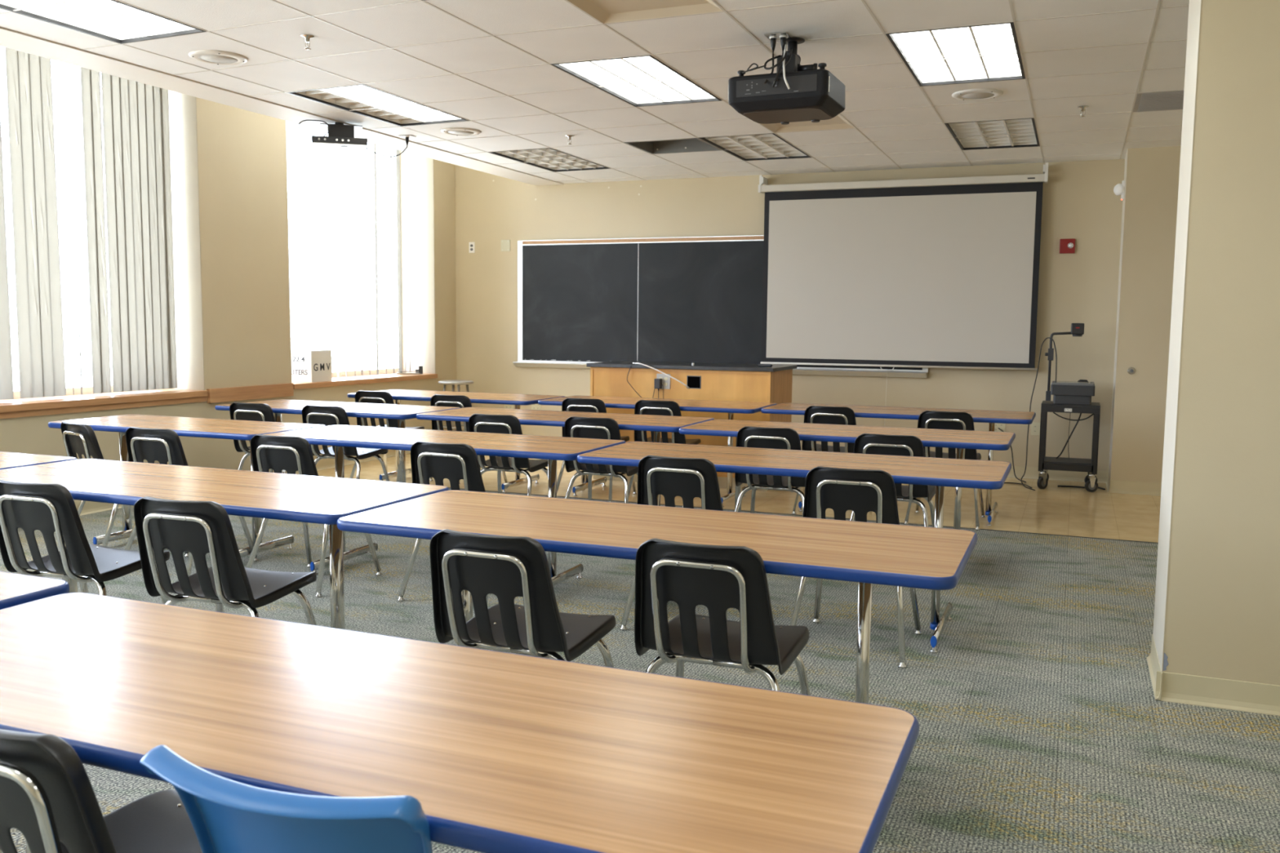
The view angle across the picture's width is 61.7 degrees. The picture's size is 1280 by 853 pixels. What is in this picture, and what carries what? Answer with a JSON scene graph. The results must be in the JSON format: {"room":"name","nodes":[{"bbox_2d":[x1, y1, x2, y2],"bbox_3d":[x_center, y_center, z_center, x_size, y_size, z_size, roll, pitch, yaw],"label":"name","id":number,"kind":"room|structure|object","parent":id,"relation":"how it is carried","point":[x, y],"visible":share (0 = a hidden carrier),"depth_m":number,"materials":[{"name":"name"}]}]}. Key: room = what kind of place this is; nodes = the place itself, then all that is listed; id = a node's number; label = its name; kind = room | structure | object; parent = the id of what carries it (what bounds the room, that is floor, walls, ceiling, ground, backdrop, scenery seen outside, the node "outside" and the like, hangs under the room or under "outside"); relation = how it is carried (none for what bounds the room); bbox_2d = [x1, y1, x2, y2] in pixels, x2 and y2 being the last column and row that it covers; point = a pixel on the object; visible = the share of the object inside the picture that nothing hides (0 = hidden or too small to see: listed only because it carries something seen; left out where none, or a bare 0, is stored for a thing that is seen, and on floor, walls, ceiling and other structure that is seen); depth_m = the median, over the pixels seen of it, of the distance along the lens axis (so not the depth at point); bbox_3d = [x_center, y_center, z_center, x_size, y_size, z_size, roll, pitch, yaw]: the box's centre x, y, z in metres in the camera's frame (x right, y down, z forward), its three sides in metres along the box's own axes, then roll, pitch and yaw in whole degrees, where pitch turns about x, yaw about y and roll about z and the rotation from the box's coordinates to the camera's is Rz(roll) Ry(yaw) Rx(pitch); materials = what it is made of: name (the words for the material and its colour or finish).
{"room":"classroom","nodes":[
{"label":"classroom","id":0,"kind":"room"},
{"bbox_2d":[0,97,456,501],"bbox_3d":[-4.609,-1.042,5.829,0.500,3.550,12.650,3,6,22],"label":"wall","id":1,"kind":"structure","parent":0,"point":[242,153],"depth_m":8.65,"materials":[{"name":"paint"}]},
{"bbox_2d":[0,396,207,418],"bbox_3d":[-3.794,-0.118,7.268,0.014,0.039,2.280,3,6,22],"label":"trim","id":2,"kind":"structure","parent":1,"relation":"attached to","point":[167,402],"depth_m":7.39,"materials":[{"name":"brown wood"}]},
{"bbox_2d":[0,388,208,413],"bbox_3d":[-4.009,-0.172,7.351,0.510,0.045,2.256,3,6,22],"label":"windowsill","id":3,"kind":"structure","parent":1,"relation":"attached to","point":[89,399],"depth_m":7.45,"materials":[{"name":"brown wood"}]},
{"bbox_2d":[13,89,204,399],"bbox_3d":[-4.010,-1.469,7.231,0.479,2.560,2.260,3,6,22],"label":"window","id":4,"kind":"structure","parent":1,"relation":"in","point":[182,107],"depth_m":8.24,"materials":[{"name":"white glass"}]},
{"bbox_2d":[0,47,177,399],"bbox_3d":[-3.982,-1.467,7.220,0.070,2.530,2.200,3,6,22],"label":"vertical blind","id":5,"kind":"object","parent":4,"relation":"attached to","point":[136,128],"visible":0.88,"depth_m":7.59,"materials":[{"name":"white fabric"}]},
{"bbox_2d":[74,449,410,515],"bbox_3d":[-4.386,0.684,5.899,0.018,0.104,12.650,3,6,22],"label":"baseboard","id":6,"kind":"structure","parent":1,"relation":"attached to","point":[90,507],"depth_m":9.58,"materials":[{"name":"plastic"}]},
{"bbox_2d":[206,382,293,403],"bbox_3d":[-3.171,-0.277,8.761,0.035,0.110,0.960,3,6,22],"label":"trim","id":7,"kind":"structure","parent":1,"relation":"attached to","point":[266,391],"depth_m":8.70,"materials":[{"name":"brown wood"}]},
{"bbox_2d":[285,120,435,377],"bbox_3d":[-2.788,-1.746,10.219,0.479,2.560,2.240,3,6,22],"label":"window","id":8,"kind":"structure","parent":1,"relation":"in","point":[420,168],"depth_m":11.24,"materials":[{"name":"white glass"}]},
{"bbox_2d":[333,143,410,377],"bbox_3d":[-2.759,-1.745,10.207,0.069,2.530,2.180,3,6,22],"label":"vertical blind","id":9,"kind":"object","parent":8,"relation":"attached to","point":[397,157],"visible":0.86,"depth_m":10.58,"materials":[{"name":"white fabric"}]},
{"bbox_2d":[291,373,437,389],"bbox_3d":[-2.786,-0.449,10.339,0.510,0.045,2.236,3,6,22],"label":"trim","id":10,"kind":"structure","parent":1,"relation":"attached to","point":[367,379],"depth_m":10.23,"materials":[{"name":"brown wood"}]},
{"bbox_2d":[291,349,332,382],"bbox_3d":[-2.984,-0.549,9.662,0.281,0.280,0.281,3,6,22],"label":"cube","id":11,"kind":"object","parent":10,"relation":"on","point":[307,365],"visible":0.98,"depth_m":9.54,"materials":[{"name":"white paper"}]},
{"bbox_2d":[0,26,564,185],"bbox_3d":[-3.314,-2.298,5.183,0.319,0.701,12.650,3,6,22],"label":"ceiling","id":12,"kind":"structure","parent":0,"point":[9,38],"depth_m":6.76,"materials":[{"name":"white paint"}]},
{"bbox_2d":[297,119,407,157],"bbox_3d":[-2.021,-2.096,7.797,0.928,0.180,0.373,-4,7,-40],"label":"projector","id":13,"kind":"object","parent":12,"relation":"hanging from","point":[340,135],"visible":1,"depth_m":7.61,"materials":[{"name":"grey plastic"}]},
{"bbox_2d":[0,0,1189,183],"bbox_3d":[0.193,-1.794,3.794,7.250,0.018,12.650,3,6,22],"label":"ceiling","id":14,"kind":"structure","parent":0,"point":[415,23],"depth_m":5.93,"materials":[{"name":"tile"}]},
{"bbox_2d":[0,0,206,44],"bbox_3d":[-2.643,-1.962,4.839,0.602,0.103,1.263,3,6,22],"label":"ceiling light","id":15,"kind":"object","parent":14,"relation":"attached to","point":[113,20],"visible":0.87,"depth_m":5.19,"materials":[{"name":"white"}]},
{"bbox_2d":[9,0,183,34],"bbox_3d":[-2.643,-1.957,4.840,0.570,0.006,1.236,3,6,22],"label":"diffuser","id":16,"kind":"object","parent":15,"relation":"attached to","point":[80,7],"depth_m":5.16,"materials":[{"name":"white plastic"}]},
{"bbox_2d":[188,49,248,64],"bbox_3d":[-2.284,-1.997,5.803,0.300,0.014,0.300,3,6,22],"label":"ceiling speaker","id":17,"kind":"object","parent":14,"relation":"attached to","point":[212,56],"visible":1,"depth_m":5.77,"materials":[{"name":"white plastic"}]},
{"bbox_2d":[199,54,237,62],"bbox_3d":[-2.284,-1.993,5.803,0.196,0.004,0.196,3,6,22],"label":"grille","id":18,"kind":"object","parent":17,"relation":"attached to","point":[206,58],"depth_m":5.80,"materials":[{"name":"white metal"}]},
{"bbox_2d":[285,84,469,126],"bbox_3d":[-1.707,-2.175,7.126,0.602,0.103,1.263,3,6,22],"label":"ceiling light","id":19,"kind":"object","parent":14,"relation":"attached to","point":[348,98],"visible":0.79,"depth_m":7.19,"materials":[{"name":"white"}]},
{"bbox_2d":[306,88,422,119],"bbox_3d":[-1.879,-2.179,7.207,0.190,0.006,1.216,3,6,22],"label":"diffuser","id":20,"kind":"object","parent":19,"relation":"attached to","point":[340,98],"depth_m":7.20,"materials":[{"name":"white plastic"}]},
{"bbox_2d":[329,84,452,118],"bbox_3d":[-1.621,-2.165,7.086,0.380,0.006,1.226,3,6,22],"label":"diffuser","id":21,"kind":"object","parent":19,"relation":"attached to","point":[369,96],"depth_m":7.11,"materials":[{"name":"white plastic"}]},
{"bbox_2d":[440,127,481,135],"bbox_3d":[-1.336,-2.200,7.999,0.300,0.014,0.300,3,6,22],"label":"ceiling speaker","id":22,"kind":"object","parent":14,"relation":"attached to","point":[451,131],"visible":1,"depth_m":7.96,"materials":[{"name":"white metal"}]},
{"bbox_2d":[487,147,611,172],"bbox_3d":[-0.771,-2.387,9.413,0.602,0.103,1.263,3,6,22],"label":"ceiling light","id":23,"kind":"object","parent":14,"relation":"attached to","point":[547,154],"visible":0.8,"depth_m":9.49,"materials":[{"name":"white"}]},
{"bbox_2d":[0,0,1188,182],"bbox_3d":[0.193,-1.784,3.795,7.238,0.003,12.650,3,6,22],"label":"trim","id":24,"kind":"structure","parent":14,"relation":"attached to","point":[1157,8],"depth_m":6.04,"materials":[{"name":"grey metal"}]},
{"bbox_2d":[551,54,721,106],"bbox_3d":[0.015,-2.082,6.340,0.595,0.103,1.232,3,6,22],"label":"ceiling light","id":25,"kind":"object","parent":14,"relation":"attached to","point":[642,68],"visible":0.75,"depth_m":6.39,"materials":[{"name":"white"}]},
{"bbox_2d":[573,59,708,99],"bbox_3d":[0.015,-2.076,6.340,0.563,0.006,1.206,3,6,22],"label":"diffuser","id":26,"kind":"object","parent":25,"relation":"attached to","point":[606,72],"depth_m":6.38,"materials":[{"name":"white plastic"}]},
{"bbox_2d":[567,0,723,23],"bbox_3d":[-0.011,-1.902,4.686,0.597,0.062,0.612,3,6,22],"label":"ceiling vent","id":27,"kind":"object","parent":14,"relation":"in","point":[606,11],"visible":1,"depth_m":4.90,"materials":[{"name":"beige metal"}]},
{"bbox_2d":[623,137,721,154],"bbox_3d":[0.271,-2.327,8.583,0.619,0.163,0.612,3,6,22],"label":"air duct","id":28,"kind":"object","parent":14,"relation":"attached to","point":[690,144],"visible":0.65,"depth_m":8.85,"materials":[{"name":"grey metal"}]},
{"bbox_2d":[698,133,811,160],"bbox_3d":[0.951,-2.294,8.627,0.595,0.103,1.232,3,6,22],"label":"ceiling light","id":29,"kind":"object","parent":14,"relation":"attached to","point":[771,140],"visible":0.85,"depth_m":8.70,"materials":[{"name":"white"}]},
{"bbox_2d":[764,31,791,40],"bbox_3d":[0.680,-1.916,5.268,0.110,0.010,0.120,3,6,22],"label":"outlet","id":30,"kind":"object","parent":14,"relation":"attached to","point":[776,35],"visible":0.92,"depth_m":5.24,"materials":[{"name":"silver metal"}]},
{"bbox_2d":[776,36,817,72],"bbox_3d":[0.761,-1.815,5.340,0.268,0.222,0.200,3,6,22],"label":"mount","id":31,"kind":"object","parent":14,"relation":"attached to","point":[793,64],"visible":0.47,"depth_m":5.30,"materials":[{"name":"black metal"}]},
{"bbox_2d":[728,41,844,124],"bbox_3d":[0.735,-1.716,5.301,0.503,0.365,0.480,3,6,24],"label":"ceiling projector","id":32,"kind":"object","parent":31,"relation":"hanging from","point":[814,95],"visible":1,"depth_m":5.16,"materials":[{"name":"black plastic"}]},
{"bbox_2d":[760,114,854,133],"bbox_3d":[1.159,-2.168,7.545,0.597,0.062,0.612,3,6,22],"label":"ceiling vent","id":33,"kind":"object","parent":14,"relation":"in","point":[837,122],"visible":0.4,"depth_m":7.75,"materials":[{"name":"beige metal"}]},
{"bbox_2d":[885,22,1025,86],"bbox_3d":[1.699,-1.999,5.659,0.589,0.103,1.232,3,6,22],"label":"ceiling light","id":34,"kind":"object","parent":14,"relation":"attached to","point":[1001,37],"visible":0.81,"depth_m":5.69,"materials":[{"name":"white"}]},
{"bbox_2d":[951,88,1003,100],"bbox_3d":[2.062,-2.026,6.543,0.300,0.014,0.300,3,6,22],"label":"ceiling speaker","id":35,"kind":"object","parent":14,"relation":"attached to","point":[980,93],"visible":1,"depth_m":6.50,"materials":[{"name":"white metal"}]},
{"bbox_2d":[960,92,994,98],"bbox_3d":[2.062,-2.022,6.543,0.196,0.004,0.196,3,6,22],"label":"grille","id":36,"kind":"object","parent":35,"relation":"attached to","point":[963,95],"depth_m":6.53,"materials":[{"name":"white metal"}]},
{"bbox_2d":[944,117,1039,150],"bbox_3d":[2.635,-2.212,7.945,0.589,0.103,1.232,3,6,22],"label":"ceiling light","id":37,"kind":"object","parent":14,"relation":"attached to","point":[1016,126],"visible":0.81,"depth_m":8.00,"materials":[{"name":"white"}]},
{"bbox_2d":[1133,89,1183,111],"bbox_3d":[3.399,-2.031,6.641,0.600,0.020,0.612,3,6,22],"label":"ceiling vent","id":38,"kind":"object","parent":14,"relation":"in","point":[1171,100],"visible":0.33,"depth_m":6.68,"materials":[{"name":"grey metal"}]},
{"bbox_2d":[0,453,1279,852],"bbox_3d":[-0.622,0.971,4.385,9.350,0.100,13.050,3,6,22],"label":"floor","id":39,"kind":"structure","parent":0,"point":[1043,728],"depth_m":4.26,"materials":[{"name":"carpet"}]},
{"bbox_2d":[0,571,69,852],"bbox_3d":[-2.270,0.710,2.568,1.841,0.737,0.626,3,6,22],"label":"table","id":40,"kind":"object","parent":39,"relation":"on","point":[15,589],"visible":0.71,"depth_m":2.42,"materials":[{"name":"brown wood"}]},
{"bbox_2d":[0,451,77,469],"bbox_3d":[-3.396,0.490,4.724,1.821,0.737,0.671,3,6,22],"label":"table","id":41,"kind":"object","parent":39,"relation":"on","point":[7,460],"visible":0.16,"depth_m":4.59,"materials":[{"name":"brown wood"}]},
{"bbox_2d":[0,480,169,604],"bbox_3d":[-2.044,0.557,3.948,0.498,0.779,0.543,2,6,18],"label":"chair","id":42,"kind":"object","parent":39,"relation":"on","point":[48,508],"visible":0.93,"depth_m":3.74,"materials":[{"name":"black plastic"}]},
{"bbox_2d":[0,728,202,852],"bbox_3d":[-0.818,0.782,1.753,0.498,0.779,0.543,3,6,27],"label":"chair","id":43,"kind":"object","parent":39,"relation":"on","point":[47,794],"visible":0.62,"depth_m":1.50,"materials":[{"name":"black plastic"}]},
{"bbox_2d":[60,421,188,556],"bbox_3d":[-2.898,0.352,5.981,0.498,0.779,0.543,5,7,39],"label":"chair","id":44,"kind":"object","parent":39,"relation":"on","point":[81,439],"visible":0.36,"depth_m":5.75,"materials":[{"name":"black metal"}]},
{"bbox_2d":[48,414,325,557],"bbox_3d":[-2.633,0.349,6.251,1.536,0.737,0.626,3,6,22],"label":"table","id":45,"kind":"object","parent":39,"relation":"on","point":[235,429],"visible":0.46,"depth_m":6.17,"materials":[{"name":"brown wood"}]},
{"bbox_2d":[124,426,258,576],"bbox_3d":[-2.449,0.375,5.789,0.498,0.779,0.543,3,6,22],"label":"chair","id":46,"kind":"object","parent":39,"relation":"on","point":[164,446],"visible":0.35,"depth_m":5.55,"materials":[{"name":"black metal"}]},
{"bbox_2d":[0,458,448,629],"bbox_3d":[-1.673,0.574,4.027,1.851,0.737,0.671,3,6,22],"label":"table","id":47,"kind":"object","parent":39,"relation":"on","point":[319,500],"visible":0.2,"depth_m":3.83,"materials":[{"name":"brown wood"}]},
{"bbox_2d":[133,496,316,625],"bbox_3d":[-1.387,0.595,3.628,0.498,0.779,0.543,2,6,18],"label":"chair","id":48,"kind":"object","parent":39,"relation":"on","point":[198,528],"visible":0.95,"depth_m":3.43,"materials":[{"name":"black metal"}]},
{"bbox_2d":[229,402,286,473],"bbox_3d":[-2.563,0.207,7.512,0.498,0.779,0.543,3,6,22],"label":"chair","id":49,"kind":"object","parent":39,"relation":"on","point":[238,411],"visible":0.41,"depth_m":7.29,"materials":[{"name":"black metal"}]},
{"bbox_2d":[139,745,432,852],"bbox_3d":[-0.385,0.803,1.569,0.498,0.781,0.531,3,6,22],"label":"plastic chair","id":50,"kind":"object","parent":39,"relation":"on","point":[226,815],"visible":1,"depth_m":1.33,"materials":[{"name":"blue plastic"}]},
{"bbox_2d":[246,434,382,597],"bbox_3d":[-1.685,0.411,5.491,0.498,0.779,0.543,3,6,22],"label":"chair","id":51,"kind":"object","parent":39,"relation":"on","point":[291,455],"visible":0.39,"depth_m":5.27,"materials":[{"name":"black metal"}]},
{"bbox_2d":[215,399,459,482],"bbox_3d":[-2.133,0.225,7.585,1.611,0.737,0.706,3,6,22],"label":"table","id":52,"kind":"object","parent":39,"relation":"on","point":[279,406],"visible":0.36,"depth_m":7.39,"materials":[{"name":"brown wood"}]},
{"bbox_2d":[302,404,390,481],"bbox_3d":[-2.011,0.230,7.332,0.498,0.779,0.543,3,6,22],"label":"chair","id":53,"kind":"object","parent":39,"relation":"on","point":[326,415],"visible":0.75,"depth_m":7.14,"materials":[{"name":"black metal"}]},
{"bbox_2d":[349,390,433,482],"bbox_3d":[-2.061,0.082,8.846,0.498,0.779,0.543,3,6,22],"label":"chair","id":54,"kind":"object","parent":39,"relation":"on","point":[363,397],"visible":0.43,"depth_m":8.63,"materials":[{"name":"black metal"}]},
{"bbox_2d":[397,440,488,603],"bbox_3d":[-0.842,0.442,5.257,0.498,0.779,0.543,3,6,22],"label":"chair","id":55,"kind":"object","parent":39,"relation":"on","point":[455,462],"visible":0.37,"depth_m":5.03,"materials":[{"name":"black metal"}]},
{"bbox_2d":[262,424,625,586],"bbox_3d":[-1.042,0.425,5.628,1.846,0.737,0.666,3,6,22],"label":"table","id":56,"kind":"object","parent":39,"relation":"on","point":[551,448],"visible":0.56,"depth_m":5.49,"materials":[{"name":"brown wood"}]},
{"bbox_2d":[438,380,473,430],"bbox_3d":[-1.895,-0.105,11.047,0.360,0.730,0.360,3,6,22],"label":"metal stool","id":57,"kind":"object","parent":39,"relation":"on","point":[444,383],"visible":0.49,"depth_m":10.96,"materials":[{"name":"grey metal"}]},
{"bbox_2d":[347,389,564,493],"bbox_3d":[-1.522,0.105,8.886,1.696,0.737,0.706,3,6,22],"label":"table","id":58,"kind":"object","parent":39,"relation":"on","point":[397,395],"visible":0.64,"depth_m":8.71,"materials":[{"name":"brown wood"}]},
{"bbox_2d":[0,592,919,852],"bbox_3d":[-0.532,0.802,1.794,1.858,0.737,0.626,3,6,22],"label":"table","id":59,"kind":"object","parent":39,"relation":"on","point":[500,752],"visible":0.91,"depth_m":1.60,"materials":[{"name":"brown wood"}]},
{"bbox_2d":[429,394,507,488],"bbox_3d":[-1.378,0.124,8.483,0.498,0.779,0.543,3,6,22],"label":"chair","id":60,"kind":"object","parent":39,"relation":"on","point":[437,400],"visible":0.36,"depth_m":8.26,"materials":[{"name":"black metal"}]},
{"bbox_2d":[468,413,548,495],"bbox_3d":[-0.813,0.292,6.804,0.498,0.779,0.543,3,6,22],"label":"chair","id":61,"kind":"object","parent":39,"relation":"on","point":[479,423],"visible":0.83,"depth_m":6.62,"materials":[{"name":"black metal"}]},
{"bbox_2d":[429,528,616,667],"bbox_3d":[-0.332,0.654,3.127,0.498,0.779,0.543,3,6,22],"label":"chair","id":62,"kind":"object","parent":39,"relation":"on","point":[507,568],"visible":0.94,"depth_m":2.93,"materials":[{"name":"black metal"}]},
{"bbox_2d":[416,407,714,470],"bbox_3d":[-0.494,0.299,6.987,1.841,0.737,0.706,3,6,22],"label":"table","id":63,"kind":"object","parent":39,"relation":"on","point":[657,424],"visible":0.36,"depth_m":6.88,"materials":[{"name":"brown wood"}]},
{"bbox_2d":[556,397,636,502],"bbox_3d":[-0.342,0.157,8.247,0.498,0.779,0.543,3,6,22],"label":"chair","id":64,"kind":"object","parent":39,"relation":"on","point":[569,404],"visible":0.35,"depth_m":8.01,"materials":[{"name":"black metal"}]},
{"bbox_2d":[564,416,637,503],"bbox_3d":[-0.211,0.312,6.668,0.498,0.779,0.543,3,6,22],"label":"chair","id":65,"kind":"object","parent":39,"relation":"on","point":[575,426],"visible":0.67,"depth_m":6.48,"materials":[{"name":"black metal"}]},
{"bbox_2d":[337,489,977,703],"bbox_3d":[0.029,0.664,3.268,1.841,0.737,0.671,3,6,22],"label":"table","id":66,"kind":"object","parent":39,"relation":"on","point":[866,553],"visible":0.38,"depth_m":3.12,"materials":[{"name":"brown wood"}]},
{"bbox_2d":[537,395,777,507],"bbox_3d":[0.129,0.175,8.325,1.741,0.737,0.706,3,6,22],"label":"table","id":67,"kind":"object","parent":39,"relation":"on","point":[731,407],"visible":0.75,"depth_m":8.12,"materials":[{"name":"brown wood"}]},
{"bbox_2d":[628,400,701,507],"bbox_3d":[0.207,0.176,8.111,0.498,0.779,0.543,3,6,22],"label":"chair","id":68,"kind":"object","parent":39,"relation":"on","point":[672,408],"visible":0.59,"depth_m":7.90,"materials":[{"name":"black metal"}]},
{"bbox_2d":[619,455,727,631],"bbox_3d":[0.238,0.496,4.809,0.498,0.779,0.543,3,6,22],"label":"chair","id":69,"kind":"object","parent":39,"relation":"on","point":[688,478],"visible":0.38,"depth_m":4.58,"materials":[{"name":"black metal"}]},
{"bbox_2d":[586,360,796,491],"bbox_3d":[0.443,-0.038,9.207,1.635,0.997,0.780,3,6,22],"label":"desk","id":70,"kind":"object","parent":39,"relation":"on","point":[733,382],"visible":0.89,"depth_m":8.83,"materials":[{"name":"wood"}]},
{"bbox_2d":[626,365,663,398],"bbox_3d":[0.070,-0.248,8.965,0.343,0.556,0.134,3,6,25],"label":"power adapter","id":71,"kind":"object","parent":70,"relation":"attached to","point":[658,384],"visible":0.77,"depth_m":8.86,"materials":[{"name":"grey plastic"}]},
{"bbox_2d":[656,373,670,389],"bbox_3d":[0.195,-0.375,8.894,0.120,0.125,0.007,3,6,22],"label":"outlet plate","id":72,"kind":"object","parent":70,"relation":"attached to","point":[665,379],"depth_m":8.88,"materials":[{"name":"grey plastic"}]},
{"bbox_2d":[586,360,796,372],"bbox_3d":[0.448,-0.519,9.161,1.635,0.030,0.780,3,6,22],"label":"countertop","id":73,"kind":"structure","parent":70,"relation":"on","point":[622,364],"depth_m":8.92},
{"bbox_2d":[634,537,810,695],"bbox_3d":[0.235,0.668,3.031,0.498,0.779,0.543,3,6,22],"label":"chair","id":74,"kind":"object","parent":39,"relation":"on","point":[719,579],"visible":0.97,"depth_m":2.84,"materials":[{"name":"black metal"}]},
{"bbox_2d":[734,426,805,515],"bbox_3d":[0.789,0.371,6.155,0.498,0.779,0.543,3,6,22],"label":"chair","id":75,"kind":"object","parent":39,"relation":"on","point":[787,438],"visible":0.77,"depth_m":5.96,"materials":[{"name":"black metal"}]},
{"bbox_2d":[577,441,1011,653],"bbox_3d":[0.684,0.513,4.897,1.859,0.737,0.696,3,6,22],"label":"table","id":76,"kind":"object","parent":39,"relation":"on","point":[940,473],"visible":0.62,"depth_m":4.72,"materials":[{"name":"brown wood"}]},
{"bbox_2d":[448,487,1158,543],"bbox_3d":[0.935,0.617,7.655,8.550,0.002,0.014,3,6,22],"label":"trim","id":77,"kind":"structure","parent":39,"relation":"on","point":[448,487],"depth_m":7.27,"materials":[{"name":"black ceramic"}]},
{"bbox_2d":[791,405,856,514],"bbox_3d":[1.404,0.226,7.712,0.498,0.779,0.543,3,6,22],"label":"chair","id":78,"kind":"object","parent":39,"relation":"on","point":[813,414],"visible":0.53,"depth_m":7.50,"materials":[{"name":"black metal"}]},
{"bbox_2d":[679,419,1015,529],"bbox_3d":[1.185,0.390,6.221,1.823,0.737,0.706,3,6,22],"label":"table","id":79,"kind":"object","parent":39,"relation":"on","point":[961,440],"visible":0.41,"depth_m":6.08,"materials":[{"name":"brown wood"}]},
{"bbox_2d":[789,466,921,668],"bbox_3d":[0.916,0.533,4.502,0.498,0.779,0.543,3,6,22],"label":"chair","id":80,"kind":"object","parent":39,"relation":"on","point":[861,491],"visible":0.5,"depth_m":4.28,"materials":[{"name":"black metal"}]},
{"bbox_2d":[849,433,935,527],"bbox_3d":[1.379,0.408,5.831,0.498,0.779,0.543,3,6,22],"label":"chair","id":81,"kind":"object","parent":39,"relation":"on","point":[864,443],"visible":0.54,"depth_m":5.62,"materials":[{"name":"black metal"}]},
{"bbox_2d":[760,402,1035,526],"bbox_3d":[1.842,0.251,7.718,1.845,0.737,0.706,3,6,22],"label":"table","id":82,"kind":"object","parent":39,"relation":"on","point":[992,417],"visible":0.74,"depth_m":7.49,"materials":[{"name":"brown wood"}]},
{"bbox_2d":[903,410,985,530],"bbox_3d":[2.117,0.266,7.370,0.498,0.779,0.543,3,6,22],"label":"chair","id":83,"kind":"object","parent":39,"relation":"on","point":[926,419],"visible":0.6,"depth_m":7.15,"materials":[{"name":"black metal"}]},
{"bbox_2d":[1036,400,1100,492],"bbox_3d":[3.598,0.159,8.975,0.468,0.712,0.450,3,6,22],"label":"cart","id":84,"kind":"object","parent":39,"relation":"on","point":[1046,464],"visible":0.99,"depth_m":8.81,"materials":[{"name":"black metal"}]},
{"bbox_2d":[1021,323,1095,490],"bbox_3d":[3.477,-0.169,8.890,0.535,1.376,0.453,3,6,22],"label":"projector","id":85,"kind":"object","parent":84,"relation":"on","point":[1063,392],"visible":0.99,"depth_m":8.77,"materials":[{"name":"grey plastic"}]},
{"bbox_2d":[1044,456,1092,465],"bbox_3d":[3.592,0.288,8.990,0.390,0.012,0.360,3,6,22],"label":"shelf","id":86,"kind":"object","parent":84,"relation":"attached to","point":[1048,460],"depth_m":8.89,"materials":[{"name":"grey plastic"}]},
{"bbox_2d":[1040,400,1100,413],"bbox_3d":[3.596,-0.162,8.946,0.450,0.067,0.400,3,6,22],"label":"shelf","id":87,"kind":"object","parent":84,"relation":"attached to","point":[1046,406],"depth_m":8.77,"materials":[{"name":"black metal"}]},
{"bbox_2d":[454,159,1124,471],"bbox_3d":[1.821,-1.396,10.133,9.350,3.550,0.200,3,6,22],"label":"wall","id":88,"kind":"structure","parent":0,"point":[1080,202],"depth_m":10.09,"materials":[{"name":"paint"}]},
{"bbox_2d":[512,235,928,377],"bbox_3d":[0.650,-1.192,10.468,4.250,1.320,0.099,3,6,22],"label":"chalkboard","id":89,"kind":"object","parent":88,"relation":"attached to","point":[580,302],"visible":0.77,"depth_m":10.73,"materials":[{"name":"stone"}]},
{"bbox_2d":[512,361,927,377],"bbox_3d":[0.641,-0.564,10.530,4.242,0.057,0.099,3,6,22],"label":"chalk tray","id":90,"kind":"object","parent":89,"relation":"on","point":[819,370],"depth_m":10.05,"materials":[{"name":"silver metal"}]},
{"bbox_2d":[758,162,1048,426],"bbox_3d":[2.308,-1.146,9.752,2.540,2.335,0.178,3,6,22],"label":"projection screen","id":91,"kind":"object","parent":88,"relation":"attached to","point":[931,273],"visible":0.95,"depth_m":9.66,"materials":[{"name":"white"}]},
{"bbox_2d":[1031,422,1039,435],"bbox_3d":[3.514,0.022,9.458,0.114,0.114,0.010,3,6,22],"label":"wall outlet","id":92,"kind":"object","parent":88,"relation":"attached to","point":[1035,427],"visible":0.66,"depth_m":9.46,"materials":[{"name":"beige plastic"}]},
{"bbox_2d":[1059,238,1075,253],"bbox_3d":[3.679,-1.554,9.223,0.124,0.124,0.048,3,6,22],"label":"fire alarm","id":93,"kind":"object","parent":88,"relation":"attached to","point":[1067,245],"visible":1,"depth_m":9.22,"materials":[{"name":"red plastic"}]},
{"bbox_2d":[1007,466,1161,496],"bbox_3d":[1.841,0.361,9.861,8.550,0.104,0.588,3,6,22],"label":"baseboard","id":94,"kind":"structure","parent":88,"relation":"attached to","point":[1031,473],"depth_m":9.29,"materials":[{"name":"plastic"}]},
{"bbox_2d":[1111,146,1181,483],"bbox_3d":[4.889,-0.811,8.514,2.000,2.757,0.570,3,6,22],"label":"door","id":95,"kind":"structure","parent":0,"point":[1153,174],"depth_m":8.55,"materials":[{"name":"paint"}]},
{"bbox_2d":[1108,148,1128,479],"bbox_3d":[3.963,-0.908,8.883,0.002,2.653,0.572,3,6,22],"label":"trim","id":96,"kind":"structure","parent":95,"relation":"attached to","point":[1126,154],"depth_m":8.83,"materials":[{"name":"beige"}]},
{"bbox_2d":[1113,180,1124,199],"bbox_3d":[3.915,-1.929,8.753,0.083,0.153,0.103,3,6,22],"label":"sensor","id":97,"kind":"object","parent":95,"relation":"attached to","point":[1119,188],"visible":1,"depth_m":8.71,"materials":[{"name":"white plastic"}]},
{"bbox_2d":[1162,0,1279,685],"bbox_3d":[2.470,-0.527,3.788,1.012,3.057,0.500,3,6,22],"label":"wall column","id":98,"kind":"structure","parent":0,"point":[1222,621],"depth_m":3.72,"materials":[{"name":"paint"}]},
{"bbox_2d":[1152,0,1201,671],"bbox_3d":[2.000,-0.453,3.986,0.002,2.653,0.501,3,6,22],"label":"trim","id":99,"kind":"structure","parent":98,"relation":"attached to","point":[1194,6],"depth_m":3.97,"materials":[{"name":"beige paint"}]},
{"bbox_2d":[1146,634,1279,715],"bbox_3d":[2.457,0.942,3.930,1.050,0.104,0.536,3,6,22],"label":"baseboard","id":100,"kind":"structure","parent":98,"relation":"attached to","point":[1193,690],"depth_m":3.82,"materials":[{"name":"plastic"}]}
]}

